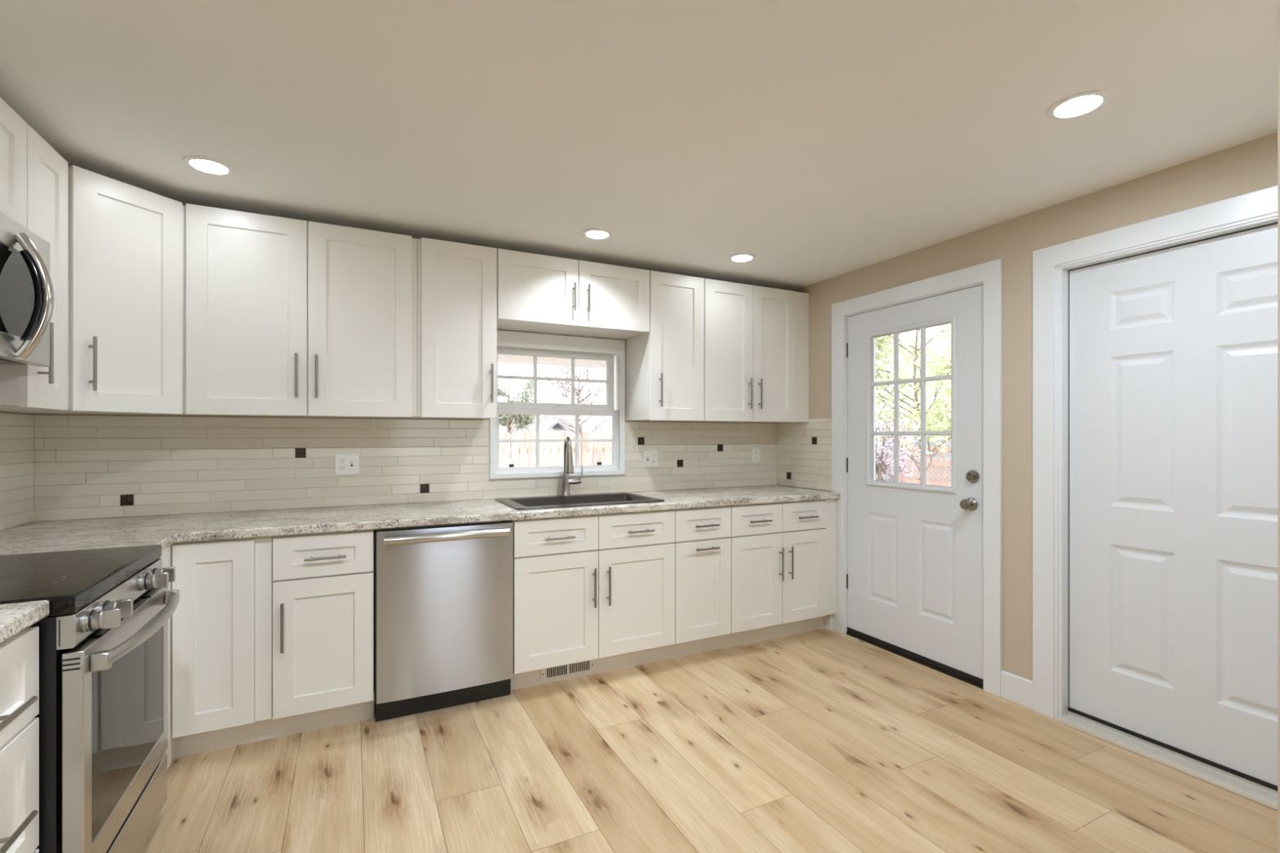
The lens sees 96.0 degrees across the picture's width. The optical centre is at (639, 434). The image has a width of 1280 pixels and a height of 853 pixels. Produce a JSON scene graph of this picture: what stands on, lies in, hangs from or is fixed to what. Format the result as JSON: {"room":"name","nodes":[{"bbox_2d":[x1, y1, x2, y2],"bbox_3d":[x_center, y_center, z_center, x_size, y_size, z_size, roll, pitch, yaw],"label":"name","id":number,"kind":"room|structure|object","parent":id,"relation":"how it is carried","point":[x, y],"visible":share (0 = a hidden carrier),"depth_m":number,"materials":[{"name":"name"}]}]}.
{"room":"kitchen","nodes":[
{"label":"kitchen","id":0,"kind":"room"},
{"bbox_2d":[0,410,32,529],"bbox_3d":[-0.812,0.072,-1.327,0.120,2.475,8.595,0,0,-27],"label":"wall","id":1,"kind":"structure","parent":0,"point":[10,412],"depth_m":2.42,"materials":[{"name":"beige paint"}]},
{"bbox_2d":[0,97,26,228],"bbox_3d":[-1.934,-0.819,1.453,0.363,0.374,0.760,0,0,-27],"label":"upper cabinet","id":2,"kind":"object","parent":1,"relation":"attached to","point":[13,129],"visible":0.75,"depth_m":1.78,"materials":[{"name":"white wood"}]},
{"bbox_2d":[0,212,54,367],"bbox_3d":[-1.890,-0.424,1.476,0.460,0.406,0.756,0,0,-27],"label":"microwave","id":3,"kind":"object","parent":2,"relation":"attached to","point":[27,297],"visible":1,"depth_m":1.70,"materials":[{"name":"silver plastic"}]},
{"bbox_2d":[0,413,34,530],"bbox_3d":[-2.099,0.147,1.390,0.009,0.470,2.566,0,0,-27],"label":"backsplash","id":4,"kind":"structure","parent":1,"relation":"attached to","point":[16,430],"depth_m":2.41,"materials":[{"name":"beige tile"}]},
{"bbox_2d":[0,123,67,410],"bbox_3d":[-2.172,-0.548,1.930,0.363,0.916,0.303,0,0,-27],"label":"upper cabinet","id":5,"kind":"object","parent":1,"relation":"attached to","point":[21,386],"visible":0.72,"depth_m":2.00,"materials":[{"name":"white wood"}]},
{"bbox_2d":[32,328,777,521],"bbox_3d":[-0.840,0.072,3.544,4.432,2.475,0.140,0,0,-27],"label":"wall","id":6,"kind":"structure","parent":0,"point":[45,414],"depth_m":3.08,"materials":[{"name":"beige paint"}]},
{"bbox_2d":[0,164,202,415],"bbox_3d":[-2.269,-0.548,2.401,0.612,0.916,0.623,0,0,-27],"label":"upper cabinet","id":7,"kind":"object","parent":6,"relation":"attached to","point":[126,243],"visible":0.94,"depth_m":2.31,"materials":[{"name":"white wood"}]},
{"bbox_2d":[186,203,417,417],"bbox_3d":[-1.623,-0.548,2.854,0.944,0.916,0.393,0,0,-27],"label":"upper cabinet","id":8,"kind":"object","parent":6,"relation":"attached to","point":[286,317],"visible":1,"depth_m":2.69,"materials":[{"name":"white wood"}]},
{"bbox_2d":[33,414,777,521],"bbox_3d":[-0.815,0.147,3.473,4.171,0.470,0.009,0,0,-27],"label":"backsplash","id":9,"kind":"structure","parent":6,"relation":"attached to","point":[86,467],"depth_m":3.01,"materials":[{"name":"beige tile"}]},
{"bbox_2d":[334,453,359,475],"bbox_3d":[-1.568,0.157,3.082,0.118,0.114,0.016,0,0,-27],"label":"wall outlet","id":10,"kind":"object","parent":9,"relation":"attached to","point":[344,464],"visible":1,"depth_m":3.08,"materials":[{"name":"white plastic"}]},
{"bbox_2d":[338,465,345,471],"bbox_3d":[-1.589,0.176,3.072,0.034,0.028,0.002,0,0,-27],"label":"receptacle","id":11,"kind":"object","parent":10,"relation":"attached to","point":[341,468],"depth_m":3.07,"materials":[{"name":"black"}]},
{"bbox_2d":[338,457,345,463],"bbox_3d":[-1.589,0.138,3.072,0.034,0.028,0.002,0,0,-27],"label":"receptacle","id":12,"kind":"object","parent":10,"relation":"attached to","point":[341,460],"depth_m":3.07,"materials":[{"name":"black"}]},
{"bbox_2d":[642,450,657,467],"bbox_3d":[0.074,0.163,3.904,0.116,0.114,0.016,0,0,-27],"label":"wall outlet","id":13,"kind":"object","parent":9,"relation":"attached to","point":[650,458],"visible":1,"depth_m":3.90,"materials":[{"name":"white plastic"}]},
{"bbox_2d":[651,459,656,463],"bbox_3d":[0.094,0.182,3.915,0.034,0.028,0.002,0,0,-27],"label":"receptacle","id":14,"kind":"object","parent":13,"relation":"attached to","point":[653,461],"depth_m":3.91,"materials":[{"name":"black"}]},
{"bbox_2d":[651,453,656,457],"bbox_3d":[0.094,0.143,3.915,0.034,0.028,0.002,0,0,-27],"label":"receptacle","id":15,"kind":"object","parent":13,"relation":"attached to","point":[653,455],"depth_m":3.91,"materials":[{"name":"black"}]},
{"bbox_2d":[751,447,759,462],"bbox_3d":[0.871,0.153,4.307,0.076,0.114,0.009,0,0,-27],"label":"wall outlet","id":16,"kind":"object","parent":9,"relation":"attached to","point":[755,451],"visible":1,"depth_m":4.30,"materials":[{"name":"white plastic"}]},
{"bbox_2d":[412,237,497,418],"bbox_3d":[-1.020,-0.548,3.156,0.401,0.916,0.393,0,0,-27],"label":"upper cabinet","id":17,"kind":"object","parent":6,"relation":"attached to","point":[457,282],"visible":0.98,"depth_m":3.02,"materials":[{"name":"white wood"}]},
{"bbox_2d":[489,330,625,479],"bbox_3d":[-0.529,-0.181,3.688,0.887,0.889,0.151,0,0,-27],"label":"window","id":18,"kind":"structure","parent":6,"relation":"in","point":[535,345],"depth_m":3.67,"materials":[{"name":"white plastic"}]},
{"bbox_2d":[497,248,649,339],"bbox_3d":[-0.424,-0.817,3.454,0.927,0.378,0.393,0,0,-27],"label":"upper cabinet","id":19,"kind":"object","parent":6,"relation":"attached to","point":[536,292],"visible":0.99,"depth_m":3.31,"materials":[{"name":"white wood"}]},
{"bbox_2d":[625,270,704,421],"bbox_3d":[0.168,-0.548,3.751,0.393,0.916,0.393,0,0,-27],"label":"upper cabinet","id":20,"kind":"object","parent":6,"relation":"attached to","point":[664,365],"visible":0.99,"depth_m":3.62,"materials":[{"name":"white wood"}]},
{"bbox_2d":[684,278,808,422],"bbox_3d":[0.740,-0.548,4.037,0.883,0.916,0.393,0,0,-27],"label":"upper cabinet","id":21,"kind":"object","parent":6,"relation":"attached to","point":[757,337],"visible":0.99,"depth_m":3.87,"materials":[{"name":"white wood"}]},
{"bbox_2d":[0,0,1277,290],"bbox_3d":[1.116,-1.115,-0.361,4.432,0.100,8.595,0,0,-27],"label":"ceiling","id":22,"kind":"structure","parent":0,"point":[816,140],"depth_m":1.88,"materials":[{"name":"white paint"}]},
{"bbox_2d":[182,155,235,176],"bbox_3d":[-1.704,-1.062,2.278,0.166,0.006,0.166,0,0,-27],"label":"recessed light","id":23,"kind":"object","parent":22,"relation":"in","point":[206,165],"visible":1,"depth_m":2.27,"materials":[{"name":"white plastic"}]},
{"bbox_2d":[581,228,613,240],"bbox_3d":[-0.226,-1.096,3.052,0.172,0.078,0.172,0,0,-27],"label":"ceiling light","id":24,"kind":"object","parent":22,"relation":"attached to","point":[597,234],"visible":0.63,"depth_m":3.09,"materials":[{"name":"white plastic"}]},
{"bbox_2d":[728,253,755,262],"bbox_3d":[0.612,-1.062,3.460,0.166,0.006,0.166,0,0,-27],"label":"recessed light","id":25,"kind":"object","parent":22,"relation":"in","point":[742,257],"visible":1,"depth_m":3.44,"materials":[{"name":"white plastic"}]},
{"bbox_2d":[1046,89,1111,119],"bbox_3d":[1.414,-1.062,1.860,0.166,0.006,0.166,0,0,-27],"label":"recessed light","id":26,"kind":"object","parent":22,"relation":"in","point":[1084,103],"visible":1,"depth_m":1.85,"materials":[{"name":"white plastic"}]},
{"bbox_2d":[139,627,1277,852],"bbox_3d":[1.134,1.310,-0.285,4.290,0.001,8.473,0,0,-27],"label":"floor","id":27,"kind":"structure","parent":0,"point":[326,812],"depth_m":2.20,"materials":[{"name":"brown wood"}]},
{"bbox_2d":[0,626,39,852],"bbox_3d":[-1.480,0.866,0.871,0.653,0.888,0.743,0,0,-27],"label":"base cabinet","id":28,"kind":"object","parent":27,"relation":"on","point":[20,654],"visible":0.98,"depth_m":1.26,"materials":[{"name":"white wood"}]},
{"bbox_2d":[0,600,48,644],"bbox_3d":[-1.463,0.402,0.814,0.632,0.038,0.866,0,0,-27],"label":"countertop","id":29,"kind":"structure","parent":28,"relation":"on","point":[15,618],"depth_m":1.25,"materials":[{"name":"stone"}]},
{"bbox_2d":[0,544,179,852],"bbox_3d":[-1.755,0.844,1.555,0.750,0.931,0.710,0,0,-27],"label":"range","id":30,"kind":"object","parent":27,"relation":"on","point":[103,715],"visible":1,"depth_m":1.52,"materials":[{"name":"silver metal"}]},
{"bbox_2d":[0,544,161,617],"bbox_3d":[-1.795,0.402,1.535,0.660,0.047,0.710,0,0,-27],"label":"cooktop","id":31,"kind":"object","parent":30,"relation":"in","point":[73,583],"depth_m":1.59,"materials":[{"name":"grey glass"}]},
{"bbox_2d":[160,536,272,768],"bbox_3d":[-2.042,0.866,2.338,0.961,0.888,0.940,0,0,-27],"label":"base cabinet","id":32,"kind":"object","parent":27,"relation":"on","point":[220,627],"visible":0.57,"depth_m":2.34,"materials":[{"name":"white wood"}]},
{"bbox_2d":[0,484,839,555],"bbox_3d":[-0.616,0.402,3.053,4.152,0.038,0.938,0,0,-27],"label":"countertop","id":33,"kind":"structure","parent":32,"relation":"on","point":[165,531],"depth_m":2.62,"materials":[{"name":"stone"}]},
{"bbox_2d":[560,436,582,496],"bbox_3d":[-0.435,0.192,3.477,0.127,0.365,0.238,0,0,10],"label":"faucet","id":34,"kind":"object","parent":33,"relation":"on","point":[568,468],"visible":1,"depth_m":3.52,"materials":[{"name":"silver metal"}]},
{"bbox_2d":[494,492,664,510],"bbox_3d":[-0.356,0.474,3.352,0.860,0.201,0.537,0,0,-27],"label":"sink","id":35,"kind":"object","parent":33,"relation":"in","point":[527,503],"visible":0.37,"depth_m":3.44,"materials":[{"name":"black metal"}]},
{"bbox_2d":[272,529,373,719],"bbox_3d":[-1.498,0.866,2.761,0.385,0.888,0.671,0,0,-27],"label":"base cabinet","id":36,"kind":"object","parent":27,"relation":"on","point":[323,583],"visible":0.98,"depth_m":2.50,"materials":[{"name":"white wood"}]},
{"bbox_2d":[373,520,512,721],"bbox_3d":[-1.016,0.867,2.934,0.623,0.887,0.642,0,0,-27],"label":"dishwasher","id":37,"kind":"object","parent":27,"relation":"on","point":[443,593],"visible":0.99,"depth_m":2.69,"materials":[{"name":"silver metal"}]},
{"bbox_2d":[512,509,675,674],"bbox_3d":[-0.346,0.866,3.338,0.928,0.888,0.671,0,0,-27],"label":"base cabinet","id":38,"kind":"object","parent":27,"relation":"on","point":[585,588],"visible":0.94,"depth_m":3.05,"materials":[{"name":"white wood"}]},
{"bbox_2d":[673,506,730,644],"bbox_3d":[0.243,0.866,3.632,0.385,0.888,0.671,0,0,-27],"label":"base cabinet","id":39,"kind":"object","parent":27,"relation":"on","point":[702,542],"visible":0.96,"depth_m":3.37,"materials":[{"name":"white wood"}]},
{"bbox_2d":[728,498,835,633],"bbox_3d":[0.799,0.866,3.911,0.855,0.888,0.671,0,0,-27],"label":"base cabinet","id":40,"kind":"object","parent":27,"relation":"on","point":[783,554],"visible":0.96,"depth_m":3.62,"materials":[{"name":"white wood"}]},
{"bbox_2d":[777,132,1277,680],"bbox_3d":[3.035,0.072,0.600,0.140,2.475,8.595,0,0,-27],"label":"wall","id":41,"kind":"structure","parent":0,"point":[1250,166],"depth_m":2.81,"materials":[{"name":"beige paint"}]},
{"bbox_2d":[171,616,824,758],"bbox_3d":[-0.330,1.252,3.128,3.532,0.116,0.016,0,0,-27],"label":"toe kick","id":42,"kind":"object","parent":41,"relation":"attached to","point":[270,728],"depth_m":2.66,"materials":[{"name":"white paint"}]},
{"bbox_2d":[540,659,594,682],"bbox_3d":[-0.386,1.255,3.087,0.302,0.086,0.008,0,0,-27],"label":"air vent","id":43,"kind":"object","parent":42,"relation":"in","point":[568,670],"visible":0.79,"depth_m":3.08,"materials":[{"name":"beige metal"}]},
{"bbox_2d":[777,417,831,491],"bbox_3d":[1.175,0.134,4.145,0.009,0.498,0.571,0,0,-27],"label":"backsplash","id":44,"kind":"structure","parent":41,"relation":"attached to","point":[804,449],"depth_m":4.12,"materials":[{"name":"beige tile"}]},
{"bbox_2d":[845,631,983,688],"bbox_3d":[1.626,1.305,3.407,0.143,0.012,0.924,0,0,-27],"label":"threshold","id":45,"kind":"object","parent":41,"relation":"attached to","point":[846,633],"depth_m":3.30,"materials":[{"name":"black plastic"}]},
{"bbox_2d":[846,284,983,686],"bbox_3d":[1.560,0.261,3.378,0.115,2.074,0.931,0,0,-27],"label":"door","id":46,"kind":"structure","parent":41,"relation":"in","point":[915,574],"depth_m":3.30,"materials":[{"name":"white paint"}]},
{"bbox_2d":[831,258,1002,697],"bbox_3d":[1.615,0.215,3.414,0.157,2.190,1.129,0,0,-27],"label":"trim","id":47,"kind":"structure","parent":41,"relation":"attached to","point":[988,274],"depth_m":2.95,"materials":[{"name":"white paint"}]},
{"bbox_2d":[1000,670,1032,709],"bbox_3d":[1.841,1.244,2.811,0.014,0.132,0.158,0,0,-27],"label":"baseboard","id":48,"kind":"structure","parent":41,"relation":"attached to","point":[1018,690],"depth_m":2.81,"materials":[{"name":"white paint"}]},
{"bbox_2d":[1032,185,1277,719],"bbox_3d":[2.193,0.218,2.259,0.157,2.183,1.151,0,0,-27],"label":"trim","id":49,"kind":"structure","parent":41,"relation":"attached to","point":[1051,265],"depth_m":2.65,"materials":[{"name":"white paint"}]},
{"bbox_2d":[1057,711,1277,810],"bbox_3d":[2.189,1.290,2.255,0.168,0.037,0.928,0,0,-27],"label":"door threshold","id":50,"kind":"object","parent":41,"relation":"attached to","point":[1255,792],"depth_m":2.28,"materials":[{"name":"white wood"}]},
{"bbox_2d":[1067,222,1277,791],"bbox_3d":[2.200,0.255,2.255,0.050,2.030,0.921,0,0,-27],"label":"door","id":51,"kind":"structure","parent":41,"relation":"in","point":[1173,350],"depth_m":2.29,"materials":[{"name":"white paint"}]},
{"bbox_2d":[1277,0,1279,852],"bbox_3d":[1.829,0.122,1.333,1.360,2.375,0.115,0,0,-27],"label":"wall","id":52,"kind":"structure","parent":0,"point":[1278,1],"depth_m":1.08,"materials":[{"name":"beige paint"}]},
{"label":"outside","id":53,"kind":"structure","parent":0,"visible":0},
{"bbox_2d":[497,354,605,368],"bbox_3d":[-1.568,-0.800,4.807,5.500,0.100,2.000,0,0,-27],"label":"roof eave","id":54,"kind":"object","parent":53,"point":[501,358],"depth_m":5.93},
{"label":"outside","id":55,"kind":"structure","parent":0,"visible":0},
{"bbox_3d":[-6.427,1.810,24.000,70.000,0.100,41.325,0,0,-27],"label":"ground","id":56,"kind":"structure","parent":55,"visible":0},
{"bbox_2d":[497,373,542,457],"bbox_3d":[-2.894,0.169,13.033,1.340,3.189,1.353,0,0,-27],"label":"evergreen tree","id":57,"kind":"object","parent":56,"relation":"on","point":[504,420],"visible":0.56,"depth_m":13.03,"materials":[{"name":"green plant"}]},
{"bbox_2d":[534,419,568,466],"bbox_3d":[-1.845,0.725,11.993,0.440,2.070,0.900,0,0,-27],"label":"garden shed","id":58,"kind":"object","parent":56,"relation":"on","point":[557,427],"visible":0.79,"depth_m":11.70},
{"bbox_2d":[498,431,612,467],"bbox_3d":[-1.385,0.850,10.133,11.598,1.820,0.160,0,0,-27],"label":"picket fence","id":59,"kind":"object","parent":56,"relation":"on","point":[518,451],"visible":0.09,"depth_m":9.98,"materials":[{"name":"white wood"}]},
{"bbox_2d":[498,401,612,466],"bbox_3d":[-4.041,0.160,25.936,17.000,3.200,5.200,0,0,-27],"label":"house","id":60,"kind":"structure","parent":56,"relation":"on","point":[608,428],"depth_m":24.35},
{"bbox_2d":[515,364,612,465],"bbox_3d":[-2.063,-0.967,18.652,4.038,5.462,4.392,0,0,-27],"label":"bare tree","id":61,"kind":"object","parent":56,"relation":"on","point":[578,394],"visible":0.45,"depth_m":18.43,"materials":[{"name":"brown plant"}]},
{"bbox_2d":[875,408,935,483],"bbox_3d":[2.666,0.735,6.402,1.085,2.064,1.227,0,0,41],"label":"shrub","id":62,"kind":"object","parent":56,"relation":"on","point":[889,462],"visible":0.25,"depth_m":6.39,"materials":[{"name":"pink plant"}]},
{"bbox_2d":[875,324,951,484],"bbox_3d":[3.734,-0.439,8.224,3.096,4.403,3.343,0,0,1],"label":"leafy tree","id":63,"kind":"object","parent":56,"relation":"on","point":[944,365],"visible":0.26,"depth_m":8.07,"materials":[{"name":"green plant"}]},
{"bbox_2d":[875,411,951,486],"bbox_3d":[8.174,0.585,15.836,2.400,2.350,2.600,0,0,-27],"label":"storage shed","id":64,"kind":"object","parent":56,"relation":"on","point":[948,455],"visible":0.02,"depth_m":14.96,"materials":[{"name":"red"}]},
{"bbox_2d":[875,327,951,479],"bbox_3d":[5.554,-0.894,13.617,4.067,5.316,3.909,0,0,5],"label":"leafy tree","id":65,"kind":"object","parent":56,"relation":"on","point":[903,373],"visible":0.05,"depth_m":13.42,"materials":[{"name":"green plant"}]},
{"bbox_2d":[888,444,951,486],"bbox_3d":[5.118,0.955,9.030,0.100,1.610,2.866,0,0,-27],"label":"lattice railing","id":66,"kind":"object","parent":56,"relation":"on","point":[948,464],"visible":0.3,"depth_m":9.55,"materials":[{"name":"beige wood"}]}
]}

